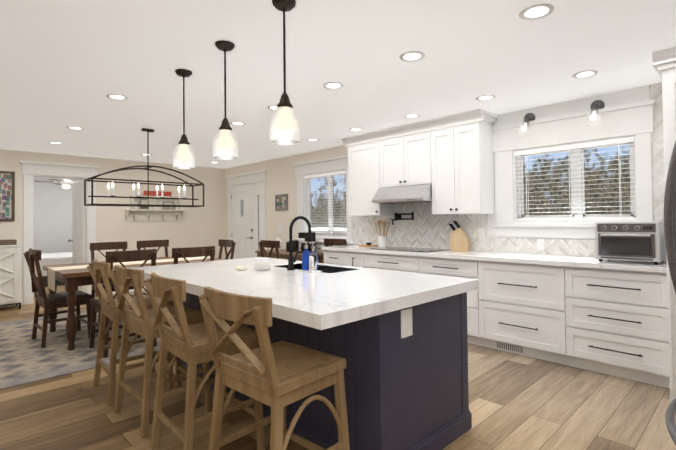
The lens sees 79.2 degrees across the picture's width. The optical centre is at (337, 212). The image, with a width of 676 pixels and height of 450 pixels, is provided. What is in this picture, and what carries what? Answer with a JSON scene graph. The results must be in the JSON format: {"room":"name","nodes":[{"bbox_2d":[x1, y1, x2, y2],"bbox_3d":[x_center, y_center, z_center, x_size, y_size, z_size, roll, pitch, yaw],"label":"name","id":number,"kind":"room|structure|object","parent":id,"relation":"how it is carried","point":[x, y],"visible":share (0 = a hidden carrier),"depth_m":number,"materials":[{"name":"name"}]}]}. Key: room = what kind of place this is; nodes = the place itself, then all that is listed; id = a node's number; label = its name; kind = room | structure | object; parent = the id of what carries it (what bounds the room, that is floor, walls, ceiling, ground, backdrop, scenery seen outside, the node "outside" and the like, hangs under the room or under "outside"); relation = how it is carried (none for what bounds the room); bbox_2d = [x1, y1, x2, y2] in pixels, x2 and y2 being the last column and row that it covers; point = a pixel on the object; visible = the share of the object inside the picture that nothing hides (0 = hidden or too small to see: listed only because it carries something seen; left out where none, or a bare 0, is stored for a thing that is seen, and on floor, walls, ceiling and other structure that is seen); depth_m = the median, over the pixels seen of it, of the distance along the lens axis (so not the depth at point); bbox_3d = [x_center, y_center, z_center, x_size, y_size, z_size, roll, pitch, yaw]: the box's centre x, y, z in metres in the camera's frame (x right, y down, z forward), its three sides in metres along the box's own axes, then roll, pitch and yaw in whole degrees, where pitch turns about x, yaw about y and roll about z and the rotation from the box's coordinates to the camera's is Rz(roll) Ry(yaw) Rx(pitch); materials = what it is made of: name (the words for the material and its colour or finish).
{"room":"kitchen","nodes":[
{"label":"kitchen","id":0,"kind":"room"},
{"bbox_2d":[34,177,84,253],"bbox_3d":[-7.138,0.329,10.350,4.200,2.440,0.100,0,-1,-44],"label":"wall","id":1,"kind":"structure","parent":0,"point":[52,218],"depth_m":10.25,"materials":[{"name":"white paint"}]},
{"bbox_2d":[0,149,224,297],"bbox_3d":[-5.343,0.238,6.270,8.100,2.440,0.140,0,-1,-44],"label":"wall","id":2,"kind":"structure","parent":0,"point":[200,226],"depth_m":7.72,"materials":[{"name":"beige paint"}]},
{"bbox_2d":[0,171,14,220],"bbox_3d":[-5.255,-0.253,6.255,0.480,0.780,0.022,0,-1,-44],"label":"collage","id":3,"kind":"object","parent":2,"relation":"attached to","point":[7,195],"visible":1,"depth_m":6.36,"materials":[{"name":"multicoloured paper"}]},
{"bbox_2d":[20,160,99,304],"bbox_3d":[-4.669,0.322,6.883,1.120,2.280,0.196,0,-1,-44],"label":"trim","id":4,"kind":"structure","parent":2,"relation":"attached to","point":[31,170],"depth_m":6.67,"materials":[{"name":"white wood"}]},
{"bbox_2d":[0,286,146,306],"bbox_3d":[-4.027,1.369,4.804,7.960,0.100,3.750,0,-1,-44],"label":"baseboard","id":5,"kind":"structure","parent":2,"relation":"attached to","point":[114,292],"depth_m":6.46,"materials":[{"name":"white wood"}]},
{"bbox_2d":[68,181,84,291],"bbox_3d":[-4.787,0.453,7.464,0.110,2.020,0.790,0,-1,-44],"label":"door leaf","id":6,"kind":"structure","parent":2,"relation":"in","point":[78,231],"depth_m":7.41,"materials":[{"name":"wood"}]},
{"bbox_2d":[125,191,185,220],"bbox_3d":[-3.489,-0.124,7.866,1.100,0.580,0.160,0,-1,-44],"label":"wall shelf","id":7,"kind":"object","parent":2,"relation":"attached to","point":[154,213],"visible":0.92,"depth_m":7.89,"materials":[{"name":"grey wood"}]},
{"bbox_2d":[0,285,675,449],"bbox_3d":[-2.929,1.413,3.743,8.460,0.050,15.600,0,-1,-44],"label":"floor","id":8,"kind":"structure","parent":0,"point":[519,402],"depth_m":2.74,"materials":[{"name":"brown wood"}]},
{"bbox_2d":[0,239,22,308],"bbox_3d":[-5.381,0.930,5.778,1.435,1.040,0.446,0,-1,-44],"label":"sideboard","id":9,"kind":"object","parent":8,"relation":"on","point":[11,272],"visible":1,"depth_m":6.05,"materials":[{"name":"white wood"}]},
{"bbox_2d":[34,252,71,286],"bbox_3d":[-6.002,0.992,9.228,2.065,1.050,1.625,0,-1,-44],"label":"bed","id":10,"kind":"object","parent":8,"relation":"on","point":[56,258],"depth_m":8.37,"materials":[{"name":"white fabric"}]},
{"bbox_2d":[0,310,160,389],"bbox_3d":[-3.110,1.401,4.606,4.800,0.008,2.750,0,-1,-44],"label":"dining rug","id":11,"kind":"object","parent":8,"relation":"on","point":[25,358],"visible":0.44,"depth_m":4.05,"materials":[{"name":"grey carpet"}]},
{"bbox_2d":[23,248,91,347],"bbox_3d":[-3.085,0.892,4.498,0.570,1.002,0.516,0,-1,-44],"label":"dining chair","id":12,"kind":"object","parent":11,"relation":"on","point":[45,301],"visible":0.98,"depth_m":4.37,"materials":[{"name":"brown wood"}]},
{"bbox_2d":[90,241,135,322],"bbox_3d":[-3.048,0.910,5.551,0.498,1.002,0.554,0,-1,-44],"label":"dining chair","id":13,"kind":"object","parent":11,"relation":"on","point":[99,246],"visible":0.4,"depth_m":5.63,"materials":[{"name":"brown wood"}]},
{"bbox_2d":[89,249,156,357],"bbox_3d":[-2.179,0.877,4.166,0.516,1.002,0.570,0,-1,-44],"label":"dining chair","id":14,"kind":"object","parent":11,"relation":"on","point":[120,257],"visible":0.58,"depth_m":4.04,"materials":[{"name":"brown wood"}]},
{"bbox_2d":[43,256,226,349],"bbox_3d":[-2.439,1.005,5.051,1.836,0.779,1.140,0,-1,-44],"label":"dining table","id":15,"kind":"object","parent":11,"relation":"on","point":[72,277],"visible":0.48,"depth_m":4.32,"materials":[{"name":"brown wood"}]},
{"bbox_2d":[137,240,168,294],"bbox_3d":[-2.623,0.914,6.002,0.520,1.002,0.574,0,-1,-44],"label":"dining chair","id":16,"kind":"object","parent":11,"relation":"on","point":[153,243],"visible":0.29,"depth_m":6.17,"materials":[{"name":"brown wood"}]},
{"bbox_2d":[168,246,214,304],"bbox_3d":[-1.693,0.879,4.582,0.520,1.002,0.574,0,-1,-44],"label":"dining chair","id":17,"kind":"object","parent":11,"relation":"on","point":[205,251],"visible":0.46,"depth_m":4.38,"materials":[{"name":"brown wood"}]},
{"bbox_2d":[218,239,235,259],"bbox_3d":[-1.809,0.903,5.896,0.554,1.002,0.498,0,-1,-40],"label":"dining chair","id":18,"kind":"object","parent":11,"relation":"on","point":[224,243],"visible":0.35,"depth_m":6.04,"materials":[{"name":"brown wood"}]},
{"bbox_2d":[87,259,173,405],"bbox_3d":[-1.625,0.865,3.184,0.539,1.002,0.519,0,-1,-44],"label":"bar stool","id":19,"kind":"object","parent":8,"relation":"on","point":[109,303],"visible":0.73,"depth_m":3.02,"materials":[{"name":"brown wood"}]},
{"bbox_2d":[108,265,211,437],"bbox_3d":[-1.208,0.853,2.752,0.533,1.002,0.511,0,-1,-44],"label":"bar stool","id":20,"kind":"object","parent":8,"relation":"on","point":[138,321],"visible":0.77,"depth_m":2.63,"materials":[{"name":"brown wood"}]},
{"bbox_2d":[143,272,265,449],"bbox_3d":[-0.763,0.840,2.293,0.533,1.002,0.511,0,-1,-44],"label":"bar stool","id":21,"kind":"object","parent":8,"relation":"on","point":[189,345],"visible":0.77,"depth_m":2.18,"materials":[{"name":"brown wood"}]},
{"bbox_2d":[259,240,279,258],"bbox_3d":[-0.847,0.908,6.123,0.554,1.002,0.498,0,-1,-44],"label":"dining chair","id":22,"kind":"object","parent":8,"relation":"on","point":[271,244],"visible":0.29,"depth_m":5.93,"materials":[{"name":"brown wood"}]},
{"bbox_2d":[199,286,349,449],"bbox_3d":[-0.289,0.827,1.802,0.496,1.002,0.519,-2,-1,42],"label":"bar stool","id":23,"kind":"object","parent":8,"relation":"on","point":[278,377],"visible":1,"depth_m":1.71,"materials":[{"name":"brown wood"}]},
{"bbox_2d":[255,249,323,262],"bbox_3d":[-0.828,1.040,6.862,0.445,0.760,1.340,0,-1,-44],"label":"bench","id":24,"kind":"object","parent":8,"relation":"on","point":[283,254],"visible":0.21,"depth_m":6.66,"materials":[{"name":"brown wood"}]},
{"bbox_2d":[275,238,282,250],"bbox_3d":[-1.040,0.550,7.102,0.170,0.230,0.168,0,-1,-44],"label":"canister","id":25,"kind":"object","parent":24,"relation":"on","point":[281,243],"depth_m":7.07,"materials":[{"name":"white ceramic"}]},
{"bbox_2d":[286,240,288,251],"bbox_3d":[-0.831,0.563,6.943,0.105,0.195,0.105,-1,-1,37],"label":"canister","id":26,"kind":"object","parent":24,"relation":"on","point":[287,243],"depth_m":6.90,"materials":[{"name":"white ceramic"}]},
{"bbox_2d":[292,238,298,251],"bbox_3d":[-0.712,0.544,6.821,0.115,0.225,0.115,-1,-1,37],"label":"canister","id":27,"kind":"object","parent":24,"relation":"on","point":[295,244],"depth_m":6.77,"materials":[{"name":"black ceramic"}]},
{"bbox_2d":[298,232,315,252],"bbox_3d":[-0.490,0.484,6.564,0.220,0.330,0.191,0,-1,-44],"label":"coffee maker","id":28,"kind":"object","parent":24,"relation":"on","point":[303,235],"visible":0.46,"depth_m":6.53,"materials":[{"name":"black plastic"}]},
{"bbox_2d":[181,293,471,449],"bbox_3d":[-0.283,0.920,3.038,0.859,0.855,2.279,0,-1,-44],"label":"kitchen island","id":29,"kind":"object","parent":8,"relation":"on","point":[397,341],"depth_m":2.18,"materials":[{"name":"wood"}]},
{"bbox_2d":[134,257,477,332],"bbox_3d":[-0.435,0.462,2.921,1.290,0.061,2.390,0,-1,-44],"label":"island countertop","id":30,"kind":"structure","parent":29,"relation":"on","point":[319,301],"depth_m":2.31,"materials":[{"name":"white stone"}]},
{"bbox_2d":[235,266,247,270],"bbox_3d":[-0.737,0.424,3.110,0.100,0.026,0.100,0,-1,-44],"label":"dish","id":31,"kind":"object","parent":30,"relation":"on","point":[239,268],"visible":1,"depth_m":3.08,"materials":[{"name":"beige ceramic"}]},
{"bbox_2d":[254,258,270,270],"bbox_3d":[-0.568,0.390,3.080,0.123,0.088,0.121,0,-1,-44],"label":"candle jar","id":32,"kind":"object","parent":30,"relation":"on","point":[264,264],"visible":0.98,"depth_m":3.04,"materials":[{"name":"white glass"}]},
{"bbox_2d":[287,216,311,269],"bbox_3d":[-0.266,0.229,3.128,0.238,0.407,0.137,0,-1,-44],"label":"faucet","id":33,"kind":"object","parent":30,"relation":"on","point":[291,259],"visible":0.98,"depth_m":3.09,"materials":[{"name":"black metal"}]},
{"bbox_2d":[298,241,321,272],"bbox_3d":[-0.206,0.320,2.973,0.090,0.217,0.170,0,-1,-44],"label":"soap","id":34,"kind":"object","parent":30,"relation":"on","point":[309,262],"visible":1,"depth_m":2.94,"materials":[{"name":"blue plastic"}]},
{"bbox_2d":[286,261,341,272],"bbox_3d":[-0.185,0.557,3.230,0.364,0.238,0.734,0,-1,-44],"label":"sink","id":35,"kind":"object","parent":30,"relation":"in","point":[324,268],"depth_m":3.37,"materials":[{"name":"black metal"}]},
{"bbox_2d":[321,249,340,264],"bbox_3d":[0.186,0.952,5.737,0.597,0.875,0.487,0,-1,-44],"label":"base cabinet","id":36,"kind":"object","parent":8,"relation":"on","point":[331,256],"depth_m":5.59,"materials":[{"name":"wood"}]},
{"bbox_2d":[323,238,346,262],"bbox_3d":[-0.196,0.901,6.128,0.554,1.002,0.498,0,-1,-44],"label":"dining chair","id":37,"kind":"object","parent":8,"relation":"on","point":[332,241],"visible":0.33,"depth_m":6.33,"materials":[{"name":"brown wood"}]},
{"bbox_2d":[341,253,356,266],"bbox_3d":[0.409,0.945,5.507,0.597,0.875,0.370,0,-1,-44],"label":"base cabinet","id":38,"kind":"object","parent":8,"relation":"on","point":[347,259],"depth_m":5.36,"materials":[{"name":"wood"}]},
{"bbox_2d":[357,253,416,272],"bbox_3d":[0.812,0.934,5.091,0.597,0.875,0.889,0,-1,-44],"label":"base cabinet","id":39,"kind":"object","parent":8,"relation":"on","point":[385,261],"depth_m":4.90,"materials":[{"name":"wood"}]},
{"bbox_2d":[417,257,476,344],"bbox_3d":[1.365,0.918,4.521,0.597,0.875,0.700,0,-1,-44],"label":"base cabinet","id":40,"kind":"object","parent":8,"relation":"on","point":[443,266],"depth_m":4.20,"materials":[{"name":"wood"}]},
{"bbox_2d":[477,261,564,364],"bbox_3d":[1.884,0.903,3.986,0.597,0.875,0.790,0,-1,-44],"label":"base cabinet","id":41,"kind":"object","parent":8,"relation":"on","point":[519,306],"depth_m":3.77,"materials":[{"name":"wood"}]},
{"bbox_2d":[561,265,669,387],"bbox_3d":[2.407,0.888,3.446,0.597,0.875,0.715,0,-1,-44],"label":"base cabinet","id":42,"kind":"object","parent":8,"relation":"on","point":[606,316],"depth_m":3.23,"materials":[{"name":"wood"}]},
{"bbox_2d":[321,245,666,272],"bbox_3d":[1.315,0.461,4.550,0.632,0.040,3.804,0,-1,-44],"label":"countertop","id":43,"kind":"structure","parent":42,"relation":"on","point":[517,258],"depth_m":3.83,"materials":[{"name":"white stone"}]},
{"bbox_2d":[358,243,377,246],"bbox_3d":[0.404,0.445,5.712,0.180,0.050,0.270,0,-1,-44],"label":"serving board","id":44,"kind":"object","parent":43,"relation":"on","point":[368,245],"visible":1,"depth_m":5.62,"materials":[{"name":"brown wood"}]},
{"bbox_2d":[375,220,389,246],"bbox_3d":[0.606,0.281,5.570,0.169,0.368,0.169,0,-1,-44],"label":"utensil crock","id":45,"kind":"object","parent":43,"relation":"on","point":[381,241],"visible":1,"depth_m":5.53,"materials":[{"name":"white ceramic"}]},
{"bbox_2d":[381,246,436,252],"bbox_3d":[0.874,0.451,5.047,0.470,0.007,0.860,0,-1,-44],"label":"cooktop","id":46,"kind":"object","parent":43,"relation":"in","point":[411,249],"depth_m":4.90,"materials":[{"name":"metal"}]},
{"bbox_2d":[448,220,469,250],"bbox_3d":[1.407,0.265,4.756,0.227,0.355,0.115,-1,-1,34],"label":"knife block","id":47,"kind":"object","parent":43,"relation":"on","point":[459,239],"visible":1,"depth_m":4.71,"materials":[{"name":"brown wood"}]},
{"bbox_2d":[595,222,666,264],"bbox_3d":[2.426,0.242,3.395,0.403,0.330,0.432,0,-1,-44],"label":"toaster oven","id":48,"kind":"object","parent":43,"relation":"on","point":[637,241],"visible":1,"depth_m":3.26,"materials":[{"name":"metal"}]},
{"bbox_2d":[652,46,675,402],"bbox_3d":[2.908,0.088,2.727,0.894,2.437,1.125,0,-1,-44],"label":"pantry","id":49,"kind":"object","parent":8,"relation":"on","point":[664,63],"visible":0.77,"depth_m":2.80,"materials":[{"name":"white wood"}]},
{"bbox_2d":[663,141,675,444],"bbox_3d":[1.791,0.408,1.500,0.910,1.780,0.931,0,-1,-44],"label":"fridge","id":50,"kind":"object","parent":8,"relation":"on","point":[669,216],"visible":1,"depth_m":1.77,"materials":[{"name":"metal"}]},
{"bbox_2d":[0,0,675,167],"bbox_3d":[-2.957,-1.101,3.787,8.460,0.100,15.600,0,-1,-44],"label":"ceiling","id":51,"kind":"structure","parent":0,"point":[64,64],"depth_m":3.03,"materials":[{"name":"white paint"}]},
{"bbox_2d":[34,178,79,188],"bbox_3d":[-5.936,-0.720,8.880,1.442,0.419,1.410,0,-1,-44],"label":"ceiling fan","id":52,"kind":"object","parent":51,"relation":"hanging from","point":[65,183],"visible":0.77,"depth_m":8.78,"materials":[{"name":"white plastic"}]},
{"bbox_2d":[67,126,83,129],"bbox_3d":[-3.185,-1.026,4.957,0.179,0.004,0.179,-1,-1,22],"label":"recessed light","id":53,"kind":"object","parent":51,"relation":"in","point":[70,127],"depth_m":4.95,"materials":[{"name":"white plastic"}]},
{"bbox_2d":[106,94,127,99],"bbox_3d":[-2.023,-1.059,3.743,0.179,0.004,0.179,-1,-1,7],"label":"recessed light","id":54,"kind":"object","parent":51,"relation":"in","point":[113,96],"depth_m":3.73,"materials":[{"name":"white plastic"}]},
{"bbox_2d":[84,128,203,206],"bbox_3d":[-2.351,-0.556,5.055,1.306,0.957,0.336,0,-1,-44],"label":"linear chandelier","id":55,"kind":"object","parent":51,"relation":"hanging from","point":[147,166],"visible":1,"depth_m":5.03,"materials":[{"name":"brown metal"}]},
{"bbox_2d":[173,69,194,168],"bbox_3d":[-1.180,-0.711,3.130,0.164,0.739,0.164,0,-1,-44],"label":"pendant light","id":56,"kind":"object","parent":51,"relation":"hanging from","point":[183,155],"visible":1,"depth_m":3.08,"materials":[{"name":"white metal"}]},
{"bbox_2d":[212,40,238,159],"bbox_3d":[-0.732,-0.725,2.652,0.164,0.739,0.164,0,-1,-44],"label":"pendant light","id":57,"kind":"object","parent":51,"relation":"hanging from","point":[225,144],"visible":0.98,"depth_m":2.61,"materials":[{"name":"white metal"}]},
{"bbox_2d":[230,121,245,124],"bbox_3d":[-1.179,-1.050,4.812,0.179,0.004,0.179,-1,-1,22],"label":"recessed light","id":58,"kind":"object","parent":51,"relation":"in","point":[235,122],"depth_m":4.81,"materials":[{"name":"white plastic"}]},
{"bbox_2d":[267,105,276,109],"bbox_3d":[-0.630,-1.067,4.160,0.179,0.004,0.179,-1,-1,40],"label":"recessed light","id":59,"kind":"object","parent":51,"relation":"in","point":[272,107],"depth_m":4.14,"materials":[{"name":"white plastic"}]},
{"bbox_2d":[269,0,300,144],"bbox_3d":[-0.280,-0.738,2.143,0.164,0.739,0.164,0,-1,-44],"label":"pendant light","id":60,"kind":"object","parent":51,"relation":"hanging from","point":[284,126],"visible":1,"depth_m":2.10,"materials":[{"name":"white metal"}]},
{"bbox_2d":[323,82,343,88],"bbox_3d":[-0.040,-1.085,3.493,0.179,0.004,0.179,-1,-1,37],"label":"recessed light","id":61,"kind":"object","parent":51,"relation":"in","point":[329,85],"depth_m":3.48,"materials":[{"name":"white plastic"}]},
{"bbox_2d":[349,128,362,130],"bbox_3d":[0.228,-1.058,5.200,0.179,0.004,0.179,-1,-1,40],"label":"recessed light","id":62,"kind":"object","parent":51,"relation":"in","point":[351,129],"depth_m":5.20,"materials":[{"name":"white plastic"}]},
{"bbox_2d":[399,51,424,61],"bbox_3d":[0.523,-1.102,2.883,0.179,0.004,0.179,-1,-1,7],"label":"recessed light","id":63,"kind":"object","parent":51,"relation":"in","point":[409,56],"depth_m":2.88,"materials":[{"name":"white plastic"}]},
{"bbox_2d":[404,114,419,117],"bbox_3d":[0.825,-1.076,4.554,0.179,0.004,0.179,-1,-1,40],"label":"recessed light","id":64,"kind":"object","parent":51,"relation":"in","point":[408,115],"depth_m":4.55,"materials":[{"name":"white plastic"}]},
{"bbox_2d":[476,95,495,100],"bbox_3d":[1.409,-1.094,3.894,0.179,0.004,0.179,-1,-1,40],"label":"recessed light","id":65,"kind":"object","parent":51,"relation":"in","point":[484,97],"depth_m":3.88,"materials":[{"name":"white plastic"}]},
{"bbox_2d":[519,3,554,19],"bbox_3d":[1.108,-1.119,2.280,0.179,0.004,0.179,-1,-1,40],"label":"recessed light","id":66,"kind":"object","parent":51,"relation":"in","point":[537,11],"depth_m":2.27,"materials":[{"name":"white plastic"}]},
{"bbox_2d":[572,70,597,77],"bbox_3d":[1.986,-1.111,3.284,0.179,0.004,0.179,-1,-1,7],"label":"recessed light","id":67,"kind":"object","parent":51,"relation":"in","point":[583,74],"depth_m":3.28,"materials":[{"name":"white plastic"}]},
{"bbox_2d":[224,85,648,262],"bbox_3d":[1.343,0.145,5.091,0.140,2.440,11.140,0,-1,-44],"label":"wall","id":68,"kind":"structure","parent":0,"point":[280,177],"depth_m":6.99,"materials":[{"name":"beige paint"}]},
{"bbox_2d":[225,170,266,258],"bbox_3d":[-1.885,0.331,8.281,0.054,2.250,1.510,0,-1,-44],"label":"door frame","id":69,"kind":"structure","parent":68,"relation":"attached to","point":[248,178],"depth_m":8.12,"materials":[{"name":"white wood"}]},
{"bbox_2d":[231,182,261,258],"bbox_3d":[-1.874,0.431,8.252,0.072,2.024,1.160,0,-1,-44],"label":"front door","id":70,"kind":"structure","parent":68,"relation":"in","point":[242,196],"depth_m":8.27,"materials":[{"name":"white wood"}]},
{"bbox_2d":[275,194,287,210],"bbox_3d":[-1.027,-0.184,7.421,0.020,0.290,0.370,0,-1,-44],"label":"picture","id":71,"kind":"object","parent":68,"relation":"attached to","point":[281,201],"visible":1,"depth_m":7.42,"materials":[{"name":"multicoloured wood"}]},
{"bbox_2d":[307,174,346,237],"bbox_3d":[-0.149,-0.111,6.682,0.060,1.056,1.026,0,-1,-44],"label":"window","id":72,"kind":"structure","parent":68,"relation":"in","point":[339,221],"depth_m":6.66,"materials":[{"name":"clear glass"}]},
{"bbox_2d":[304,170,346,238],"bbox_3d":[-0.203,-0.112,6.630,0.056,1.053,1.022,0,-1,-44],"label":"window blind","id":73,"kind":"object","parent":72,"relation":"attached to","point":[337,173],"visible":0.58,"depth_m":6.61,"materials":[{"name":"white plastic"}]},
{"bbox_2d":[346,130,395,215],"bbox_3d":[0.480,-0.505,5.637,0.336,1.098,0.643,0,-1,-44],"label":"upper cabinet","id":74,"kind":"object","parent":68,"relation":"attached to","point":[364,150],"depth_m":5.52,"materials":[{"name":"white wood"}]},
{"bbox_2d":[372,184,431,203],"bbox_3d":[0.876,-0.227,5.105,0.497,0.200,0.775,0,-1,-44],"label":"range hood","id":75,"kind":"object","parent":68,"relation":"attached to","point":[422,193],"visible":0.79,"depth_m":4.92,"materials":[{"name":"metal"}]},
{"bbox_2d":[382,121,429,187],"bbox_3d":[0.931,-0.698,5.173,0.336,0.738,0.785,0,-1,-44],"label":"upper cabinet","id":76,"kind":"object","parent":68,"relation":"attached to","point":[405,148],"depth_m":5.01,"materials":[{"name":"white wood"}]},
{"bbox_2d":[430,109,494,214],"bbox_3d":[1.393,-0.531,4.694,0.336,1.098,0.662,0,-1,-44],"label":"upper cabinet","id":77,"kind":"object","parent":68,"relation":"attached to","point":[450,158],"depth_m":4.51,"materials":[{"name":"white wood"}]},
{"bbox_2d":[293,99,655,247],"bbox_3d":[1.046,-0.190,5.356,0.200,1.465,5.020,0,-1,-44],"label":"window trim","id":78,"kind":"structure","parent":68,"relation":"in","point":[542,199],"depth_m":4.08,"materials":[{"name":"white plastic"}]},
{"bbox_2d":[514,136,635,219],"bbox_3d":[2.301,-0.299,4.047,0.056,0.743,1.062,0,-1,-44],"label":"window blind","id":79,"kind":"object","parent":78,"relation":"attached to","point":[618,141],"visible":0.96,"depth_m":3.98,"materials":[{"name":"white plastic"}]},
{"bbox_2d":[352,82,666,259],"bbox_3d":[1.506,-0.318,4.819,0.005,1.524,3.895,0,-1,-44],"label":"backsplash","id":80,"kind":"structure","parent":68,"relation":"attached to","point":[425,228],"depth_m":4.73,"materials":[{"name":"tile"}]},
{"bbox_2d":[359,226,362,233],"bbox_3d":[0.333,0.262,6.018,0.006,0.116,0.072,0,-1,-44],"label":"electrical outlet plate","id":81,"kind":"object","parent":80,"relation":"attached to","point":[360,227],"depth_m":6.01,"materials":[{"name":"white plastic"}]},
{"bbox_2d":[390,212,413,224],"bbox_3d":[0.817,0.077,5.327,0.273,0.165,0.359,0,-1,-44],"label":"pot filler","id":82,"kind":"object","parent":80,"relation":"attached to","point":[398,216],"visible":1,"depth_m":5.28,"materials":[{"name":"black metal"}]},
{"bbox_2d":[479,228,484,237],"bbox_3d":[1.641,0.234,4.667,0.006,0.116,0.072,0,-1,-44],"label":"electrical outlet plate","id":83,"kind":"object","parent":80,"relation":"attached to","point":[481,230],"depth_m":4.66,"materials":[{"name":"white plastic"}]},
{"bbox_2d":[537,239,544,249],"bbox_3d":[2.088,0.327,4.206,0.006,0.116,0.072,0,-1,-44],"label":"electrical outlet plate","id":84,"kind":"object","parent":80,"relation":"attached to","point":[540,244],"depth_m":4.20,"materials":[{"name":"white plastic"}]},
{"bbox_2d":[517,113,534,136],"bbox_3d":[1.931,-0.910,4.214,0.241,0.278,0.144,0,-1,-44],"label":"sconce","id":85,"kind":"object","parent":68,"relation":"attached to","point":[528,117],"visible":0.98,"depth_m":4.23,"materials":[{"name":"clear glass"}]},
{"bbox_2d":[584,100,604,126],"bbox_3d":[2.362,-0.923,3.769,0.241,0.278,0.144,0,-1,-44],"label":"sconce","id":86,"kind":"object","parent":68,"relation":"attached to","point":[596,105],"visible":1,"depth_m":3.79,"materials":[{"name":"clear glass"}]}
]}

